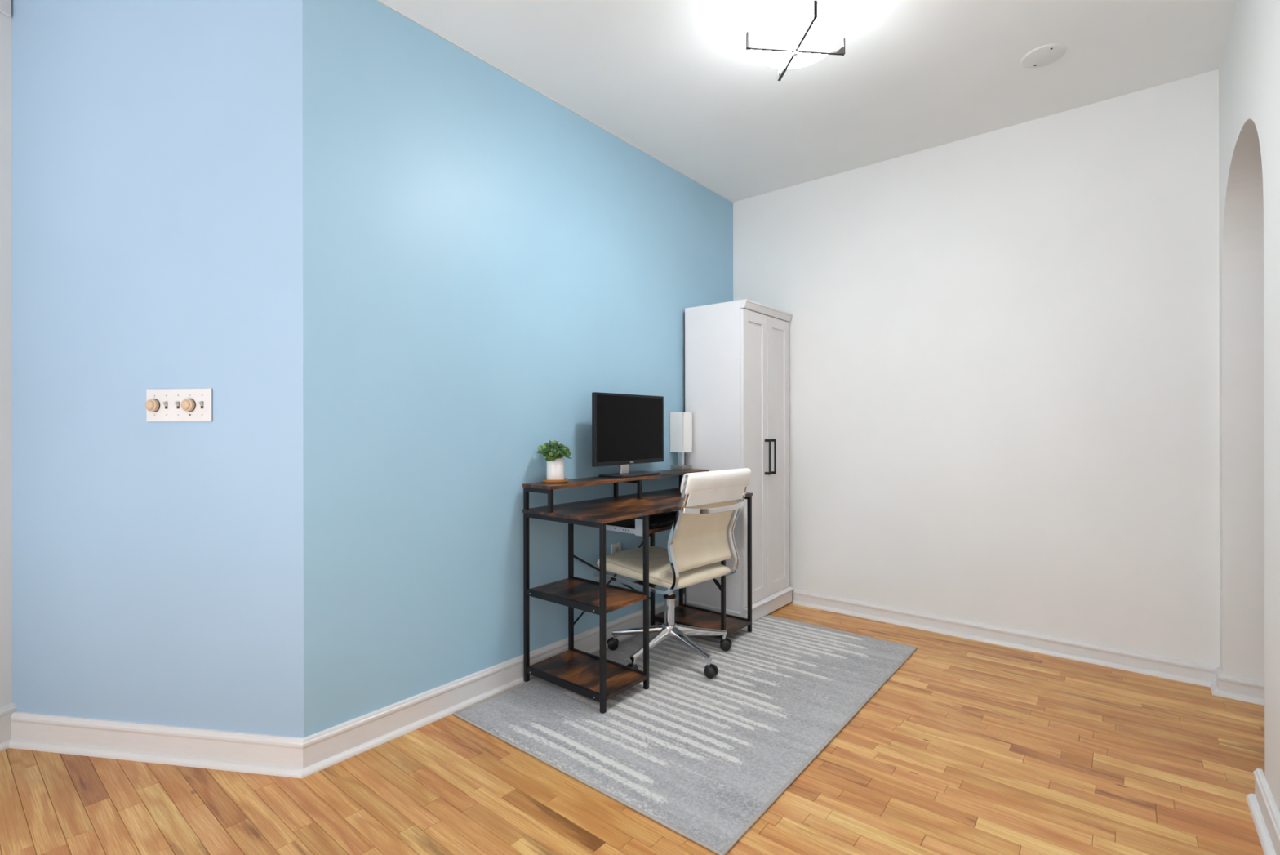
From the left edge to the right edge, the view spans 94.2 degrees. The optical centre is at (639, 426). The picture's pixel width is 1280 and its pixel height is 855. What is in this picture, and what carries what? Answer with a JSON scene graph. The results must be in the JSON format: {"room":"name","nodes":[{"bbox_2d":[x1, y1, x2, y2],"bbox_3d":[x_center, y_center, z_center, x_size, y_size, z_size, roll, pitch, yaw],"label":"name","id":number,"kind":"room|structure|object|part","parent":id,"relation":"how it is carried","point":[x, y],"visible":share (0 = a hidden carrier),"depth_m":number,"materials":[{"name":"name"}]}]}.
{"room":"home office","nodes":[
{"label":"home office","id":0,"kind":"room"},
{"bbox_2d":[0,12,12,706],"bbox_3d":[-2.472,-0.202,1.211,0.120,2.672,1.900,0,0,9],"label":"wall","id":1,"kind":"structure","parent":0,"point":[6,439],"depth_m":2.12,"materials":[{"name":"white paint"}]},
{"bbox_2d":[0,0,11,17],"bbox_3d":[-2.394,-1.501,1.296,0.012,0.070,1.695,0,0,9],"label":"trim","id":2,"kind":"structure","parent":1,"relation":"attached to","point":[5,5],"depth_m":2.11,"materials":[{"name":"paint"}]},
{"bbox_2d":[0,702,16,751],"bbox_3d":[-2.393,1.064,1.203,0.034,0.140,1.910,0,0,9],"label":"baseboard","id":3,"kind":"structure","parent":1,"relation":"attached to","point":[6,711],"depth_m":2.11,"materials":[{"name":"paint"}]},
{"bbox_3d":[-2.385,1.124,1.202,0.019,0.020,1.910,0,0,9],"label":"shoe moulding","id":4,"kind":"part","parent":3,"relation":"part of","materials":[{"name":"paint"}]},
{"bbox_2d":[11,0,303,737],"bbox_3d":[-1.673,-0.203,2.104,1.170,2.672,0.120,0,0,9],"label":"wall","id":5,"kind":"structure","parent":0,"point":[157,567],"depth_m":2.04,"materials":[{"name":"blue paint"}]},
{"bbox_2d":[8,711,303,777],"bbox_3d":[-1.673,1.077,2.026,1.190,0.112,0.034,0,0,9],"label":"baseboard","id":6,"kind":"structure","parent":5,"relation":"attached to","point":[196,747],"depth_m":2.02,"materials":[{"name":"paint"}]},
{"bbox_3d":[-1.667,1.123,2.018,1.175,0.020,0.019,0,0,9],"label":"shoe moulding","id":7,"kind":"part","parent":6,"relation":"part of","materials":[{"name":"paint"}]},
{"bbox_2d":[145,387,212,422],"bbox_3d":[-1.544,-0.072,2.006,0.257,0.111,0.029,0,0,9],"label":"switch plate","id":8,"kind":"object","parent":5,"relation":"attached to","point":[162,405],"visible":1,"depth_m":1.99,"materials":[{"name":"white plastic"}]},
{"bbox_3d":[-1.662,-0.072,2.022,0.043,0.044,0.022,0,0,9],"label":"dimmer knob","id":9,"kind":"part","parent":8,"relation":"part of","materials":[{"name":"beige plastic"}]},
{"bbox_3d":[-1.524,-0.073,1.999,0.043,0.044,0.022,0,0,9],"label":"dimmer knob","id":10,"kind":"part","parent":8,"relation":"part of","materials":[{"name":"beige plastic"}]},
{"bbox_2d":[302,0,733,737],"bbox_3d":[-0.277,-0.205,3.060,0.120,2.672,2.767,0,0,39],"label":"wall","id":11,"kind":"structure","parent":0,"point":[483,259],"depth_m":2.40,"materials":[{"name":"blue paint"}]},
{"bbox_2d":[302,592,684,777],"bbox_3d":[-0.222,1.074,3.004,0.034,0.112,2.787,0,0,39],"label":"baseboard","id":12,"kind":"structure","parent":11,"relation":"attached to","point":[326,748],"depth_m":2.29,"materials":[{"name":"paint"}]},
{"bbox_2d":[376,0,733,203],"bbox_3d":[-0.229,-1.539,3.025,0.004,0.005,2.757,0,0,39],"label":"trim","id":13,"kind":"structure","parent":11,"relation":"attached to","point":[379,1],"depth_m":2.69,"materials":[{"name":"paint"}]},
{"bbox_2d":[611,542,621,553],"bbox_3d":[-0.125,0.675,3.142,0.009,0.120,0.074,0,0,39],"label":"wall outlet","id":14,"kind":"object","parent":11,"relation":"attached to","point":[615,547],"visible":0.5,"depth_m":3.14,"materials":[{"name":"white plastic"}]},
{"bbox_2d":[0,601,1264,854],"bbox_3d":[-0.224,1.160,-0.119,8.200,0.060,7.731,0,0,39],"label":"floor","id":15,"kind":"structure","parent":0,"point":[970,746],"depth_m":1.85,"materials":[{"name":"brown wood"}]},
{"bbox_2d":[453,613,917,854],"bbox_3d":[0.338,1.124,2.675,1.228,0.009,1.886,0,0,39],"label":"area rug","id":16,"kind":"object","parent":15,"relation":"on","point":[702,757],"visible":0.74,"depth_m":2.27,"materials":[{"name":"grey fabric"}]},
{"bbox_2d":[522,468,752,713],"bbox_3d":[0.060,0.685,2.947,0.484,0.869,1.236,0,0,39],"label":"computer desk","id":17,"kind":"object","parent":16,"relation":"on","point":[598,678],"visible":0.86,"depth_m":2.62,"materials":[{"name":"brown wood"}]},
{"bbox_3d":[-0.501,0.750,2.623,0.019,0.742,0.019,0,0,39],"label":"leg","id":18,"kind":"part","parent":17,"relation":"part of","materials":[{"name":"black metal"}]},
{"bbox_2d":[536,440,572,483],"bbox_3d":[-0.379,0.156,2.686,0.134,0.190,0.166,0,0,39],"label":"potted succulent","id":19,"kind":"object","parent":17,"relation":"on","point":[554,458],"visible":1,"depth_m":2.66,"materials":[{"name":"green plant"}]},
{"bbox_2d":[546,457,564,479],"bbox_3d":[-0.383,0.193,2.694,0.079,0.102,0.079,0,0,39],"label":"pot","id":20,"kind":"object","parent":19,"relation":"attached to","point":[555,468],"depth_m":2.66,"materials":[{"name":"white ceramic"}]},
{"bbox_3d":[-0.323,0.727,2.478,0.439,0.028,0.014,0,0,39],"label":"rail","id":21,"kind":"part","parent":17,"relation":"part of","materials":[{"name":"black metal"}]},
{"bbox_3d":[-0.324,0.389,2.478,0.439,0.019,0.016,0,0,39],"label":"rail","id":22,"kind":"part","parent":17,"relation":"part of","materials":[{"name":"black metal"}]},
{"bbox_3d":[-0.323,1.069,2.478,0.439,0.028,0.014,0,0,39],"label":"rail","id":23,"kind":"part","parent":17,"relation":"part of","materials":[{"name":"black metal"}]},
{"bbox_3d":[-0.329,0.750,2.834,0.019,0.742,0.019,0,0,39],"label":"leg","id":24,"kind":"part","parent":17,"relation":"part of","materials":[{"name":"black metal"}]},
{"bbox_2d":[529,649,646,700],"bbox_3d":[-0.234,1.068,2.581,0.470,0.015,0.258,0,0,39],"label":"shelf","id":25,"kind":"object","parent":17,"relation":"attached to","point":[578,671],"depth_m":2.55,"materials":[{"name":"brown wood"}]},
{"bbox_2d":[530,577,646,613],"bbox_3d":[-0.234,0.726,2.581,0.470,0.015,0.258,0,0,39],"label":"shelf","id":26,"kind":"object","parent":17,"relation":"attached to","point":[581,593],"depth_m":2.54,"materials":[{"name":"brown wood"}]},
{"bbox_3d":[-0.146,0.750,2.333,0.019,0.742,0.019,0,0,39],"label":"leg","id":27,"kind":"part","parent":17,"relation":"part of","materials":[{"name":"black metal"}]},
{"bbox_3d":[-0.151,1.068,2.689,0.439,0.028,0.014,0,0,39],"label":"rail","id":28,"kind":"part","parent":17,"relation":"part of","materials":[{"name":"black metal"}]},
{"bbox_3d":[-0.151,0.726,2.689,0.439,0.028,0.014,0,0,39],"label":"rail","id":29,"kind":"part","parent":17,"relation":"part of","materials":[{"name":"black metal"}]},
{"bbox_2d":[522,468,709,489],"bbox_3d":[-0.057,0.259,3.042,0.183,0.015,1.236,0,0,39],"label":"shelf","id":30,"kind":"object","parent":17,"relation":"attached to","point":[573,482],"depth_m":2.81,"materials":[{"name":"brown wood"}]},
{"bbox_2d":[591,391,663,477],"bbox_3d":[-0.063,0.043,3.050,0.154,0.414,0.541,0,0,39],"label":"monitor","id":31,"kind":"object","parent":17,"relation":"on","point":[627,429],"visible":1,"depth_m":3.00,"materials":[{"name":"black plastic"}]},
{"bbox_2d":[605,511,672,533],"bbox_3d":[0.087,0.462,2.908,0.318,0.016,0.505,0,0,39],"label":"keyboard tray","id":32,"kind":"object","parent":17,"relation":"on","point":[625,522],"depth_m":2.73,"materials":[{"name":"black metal"}]},
{"bbox_3d":[0.026,0.749,2.544,0.019,0.742,0.019,0,0,39],"label":"leg","id":33,"kind":"part","parent":17,"relation":"part of","materials":[{"name":"black metal"}]},
{"bbox_3d":[0.070,0.749,3.323,0.019,0.742,0.019,0,0,39],"label":"leg","id":34,"kind":"part","parent":17,"relation":"part of","materials":[{"name":"black metal"}]},
{"bbox_2d":[630,511,676,528],"bbox_3d":[0.144,0.440,2.865,0.140,0.026,0.430,0,0,39],"label":"keyboard","id":35,"kind":"object","parent":17,"relation":"on","point":[660,520],"visible":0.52,"depth_m":2.76,"materials":[{"name":"black plastic"}]},
{"bbox_2d":[670,411,692,469],"bbox_3d":[0.244,0.082,3.527,0.095,0.336,0.095,0,0,39],"label":"table lamp","id":36,"kind":"object","parent":17,"relation":"on","point":[681,422],"visible":1,"depth_m":3.49,"materials":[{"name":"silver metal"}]},
{"bbox_3d":[0.244,0.182,3.527,0.028,0.093,0.028,0,0,39],"label":"stem","id":37,"kind":"part","parent":36,"relation":"part of","materials":[{"name":"silver metal"}]},
{"bbox_3d":[0.244,0.749,3.536,0.019,0.742,0.019,0,0,39],"label":"leg","id":38,"kind":"part","parent":17,"relation":"part of","materials":[{"name":"black metal"}]},
{"bbox_3d":[0.248,1.068,3.178,0.439,0.028,0.014,0,0,39],"label":"rail","id":39,"kind":"part","parent":17,"relation":"part of","materials":[{"name":"black metal"}]},
{"bbox_2d":[654,604,750,636],"bbox_3d":[0.338,1.067,3.282,0.470,0.015,0.261,0,0,39],"label":"shelf","id":40,"kind":"object","parent":17,"relation":"attached to","point":[686,615],"depth_m":3.27,"materials":[{"name":"brown wood"}]},
{"bbox_3d":[0.422,1.067,3.391,0.439,0.028,0.014,0,0,39],"label":"rail","id":41,"kind":"part","parent":17,"relation":"part of","materials":[{"name":"black metal"}]},
{"bbox_3d":[0.425,0.749,3.033,0.019,0.742,0.019,0,0,39],"label":"leg","id":42,"kind":"part","parent":17,"relation":"part of","materials":[{"name":"black metal"}]},
{"bbox_3d":[0.599,0.748,3.246,0.019,0.742,0.019,0,0,39],"label":"leg","id":43,"kind":"part","parent":17,"relation":"part of","materials":[{"name":"black metal"}]},
{"bbox_2d":[592,467,751,678],"bbox_3d":[0.136,0.658,2.876,0.642,0.919,0.615,0,0,44],"label":"office chair","id":44,"kind":"object","parent":16,"relation":"on","point":[697,540],"visible":0.94,"depth_m":2.76,"materials":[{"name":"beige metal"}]},
{"bbox_2d":[606,636,618,642],"bbox_3d":[-0.137,1.072,2.990,0.063,0.026,0.008,0,0,-6],"label":"caster wheel","id":45,"kind":"object","parent":44,"relation":"attached to","point":[612,639],"depth_m":2.98,"materials":[{"name":"black plastic"}]},
{"bbox_3d":[-0.006,1.014,2.949,0.277,0.099,0.040,0,0,19],"label":"leg","id":46,"kind":"part","parent":44,"relation":"part of","materials":[{"name":"silver metal"}]},
{"bbox_3d":[-0.005,0.473,2.731,0.609,0.541,0.027,0,0,44],"label":"rail","id":47,"kind":"part","parent":44,"relation":"part of","materials":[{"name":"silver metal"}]},
{"bbox_3d":[0.048,1.014,2.769,0.040,0.099,0.276,0,0,37],"label":"leg","id":48,"kind":"part","parent":44,"relation":"part of","materials":[{"name":"silver metal"}]},
{"bbox_3d":[0.113,0.679,2.927,0.537,0.085,0.424,0,0,44],"label":"seat","id":49,"kind":"part","parent":44,"relation":"part of","materials":[{"name":"beige leather"}]},
{"bbox_3d":[0.236,1.014,2.765,0.040,0.099,0.276,0,0,-35],"label":"leg","id":50,"kind":"part","parent":44,"relation":"part of","materials":[{"name":"silver metal"}]},
{"bbox_3d":[0.298,1.014,2.943,0.276,0.099,0.040,0,0,-17],"label":"leg","id":51,"kind":"part","parent":44,"relation":"part of","materials":[{"name":"silver metal"}]},
{"bbox_3d":[0.311,0.428,2.734,0.122,0.429,0.412,0,0,44],"label":"backrest","id":52,"kind":"part","parent":44,"relation":"part of","materials":[{"name":"beige leather"}]},
{"bbox_2d":[704,663,717,671],"bbox_3d":[0.318,1.072,2.654,0.063,0.026,0.008,0,0,35],"label":"caster wheel","id":53,"kind":"object","parent":44,"relation":"attached to","point":[711,667],"depth_m":2.64,"materials":[{"name":"black plastic"}]},
{"bbox_3d":[0.318,0.759,2.933,0.210,0.064,0.091,0,0,23],"label":"lever","id":54,"kind":"part","parent":44,"relation":"part of","materials":[{"name":"black plastic"}]},
{"bbox_3d":[0.305,0.472,3.050,0.609,0.541,0.027,0,0,44],"label":"rail","id":55,"kind":"part","parent":44,"relation":"part of","materials":[{"name":"silver metal"}]},
{"bbox_2d":[684,298,793,622],"bbox_3d":[0.625,0.201,3.694,0.439,1.834,0.597,0,0,39],"label":"storage cabinet","id":56,"kind":"object","parent":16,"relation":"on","point":[737,385],"visible":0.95,"depth_m":3.51,"materials":[{"name":"white laminate"}]},
{"bbox_3d":[0.669,0.177,3.471,0.017,1.688,0.293,0,0,39],"label":"door","id":57,"kind":"part","parent":56,"relation":"part of","materials":[{"name":"white laminate"}]},
{"bbox_3d":[0.666,0.173,3.474,0.008,1.562,0.177,0,0,39],"label":"door panel","id":58,"kind":"part","parent":56,"relation":"part of","materials":[{"name":"white laminate"}]},
{"bbox_3d":[0.769,-0.693,3.579,0.040,0.046,0.591,0,0,39],"label":"crown","id":59,"kind":"part","parent":56,"relation":"part of","materials":[{"name":"white laminate"}]},
{"bbox_3d":[0.773,1.035,3.574,0.045,0.022,0.597,0,0,39],"label":"plinth moulding","id":60,"kind":"part","parent":56,"relation":"part of","materials":[{"name":"white laminate"}]},
{"bbox_3d":[0.762,0.181,3.542,0.036,0.212,0.012,0,0,39],"label":"handle","id":61,"kind":"part","parent":56,"relation":"part of","materials":[{"name":"black metal"}]},
{"bbox_3d":[0.805,0.181,3.595,0.036,0.212,0.012,0,0,39],"label":"handle","id":62,"kind":"part","parent":56,"relation":"part of","materials":[{"name":"black metal"}]},
{"bbox_3d":[0.853,0.172,3.703,0.008,1.562,0.177,0,0,39],"label":"door panel","id":63,"kind":"part","parent":56,"relation":"part of","materials":[{"name":"white laminate"}]},
{"bbox_3d":[0.856,0.177,3.700,0.017,1.688,0.293,0,0,39],"label":"door","id":64,"kind":"part","parent":56,"relation":"part of","materials":[{"name":"white laminate"}]},
{"bbox_2d":[379,0,1236,202],"bbox_3d":[-0.207,-1.587,-0.092,8.400,0.108,7.800,0,0,39],"label":"ceiling","id":65,"kind":"structure","parent":0,"point":[677,81],"depth_m":2.56,"materials":[{"name":"paint"}]},
{"bbox_2d":[746,0,844,80],"bbox_3d":[0.569,-1.449,2.172,0.342,0.188,0.342,0,0,39],"label":"ceiling lamp","id":66,"kind":"object","parent":65,"relation":"attached to","point":[784,34],"visible":1,"depth_m":2.10,"materials":[{"name":"frosted white glass"},{"name":"dark bronze metal"}]},
{"bbox_3d":[0.475,-1.397,2.163,0.178,0.056,0.013,0,0,-6],"label":"arm","id":67,"kind":"part","parent":66,"relation":"part of","materials":[{"name":"brown metal"}]},
{"bbox_3d":[0.560,-1.397,2.267,0.013,0.056,0.178,0,0,-6],"label":"arm","id":68,"kind":"part","parent":66,"relation":"part of","materials":[{"name":"brown metal"}]},
{"bbox_3d":[0.579,-1.397,2.078,0.013,0.056,0.178,0,0,-6],"label":"arm","id":69,"kind":"part","parent":66,"relation":"part of","materials":[{"name":"brown metal"}]},
{"bbox_3d":[0.664,-1.397,2.182,0.178,0.056,0.013,0,0,-6],"label":"arm","id":70,"kind":"part","parent":66,"relation":"part of","materials":[{"name":"brown metal"}]},
{"bbox_2d":[733,69,1219,666],"bbox_3d":[2.994,-0.211,2.255,6.209,2.672,0.120,0,0,39],"label":"wall","id":71,"kind":"structure","parent":0,"point":[1004,343],"depth_m":3.04,"materials":[{"name":"white paint"}]},
{"bbox_2d":[792,588,1217,686],"bbox_3d":[1.742,1.083,3.179,1.957,0.087,0.034,0,0,39],"label":"baseboard","id":72,"kind":"structure","parent":71,"relation":"attached to","point":[1183,670],"depth_m":3.01,"materials":[{"name":"paint"}]},
{"bbox_2d":[1218,0,1279,813],"bbox_3d":[1.723,-0.209,1.485,0.160,2.672,2.680,0,0,39],"label":"wall","id":73,"kind":"structure","parent":0,"point":[1249,69],"depth_m":2.40,"materials":[{"name":"white paint"}]},
{"bbox_2d":[1209,666,1222,693],"bbox_3d":[2.457,1.082,2.534,0.034,0.087,0.129,0,0,39],"label":"baseboard","id":74,"kind":"object","parent":73,"relation":"attached to","point":[1214,686],"visible":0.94,"depth_m":2.54,"materials":[{"name":"paint"}]},
{"bbox_3d":[2.446,1.116,2.534,0.019,0.020,0.114,0,0,39],"label":"shoe moulding","id":75,"kind":"part","parent":74,"relation":"part of","materials":[{"name":"paint"}]},
{"bbox_2d":[1212,673,1264,705],"bbox_3d":[2.489,1.082,2.447,0.194,0.087,0.034,0,0,39],"label":"baseboard","id":76,"kind":"object","parent":73,"relation":"attached to","point":[1240,688],"visible":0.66,"depth_m":2.45,"materials":[{"name":"paint"}]},
{"bbox_3d":[2.484,1.115,2.441,0.194,0.020,0.019,0,0,39],"label":"shoe moulding","id":77,"kind":"part","parent":76,"relation":"part of","materials":[{"name":"paint"}]},
{"bbox_2d":[1245,768,1279,854],"bbox_3d":[1.328,1.078,1.151,0.034,0.100,1.660,0,0,39],"label":"baseboard","id":78,"kind":"structure","parent":73,"relation":"attached to","point":[1265,814],"depth_m":1.65,"materials":[{"name":"paint"}]},
{"bbox_3d":[1.322,1.118,1.156,0.019,0.020,1.660,0,0,39],"label":"shoe moulding","id":79,"kind":"part","parent":78,"relation":"part of","materials":[{"name":"paint"}]}
]}

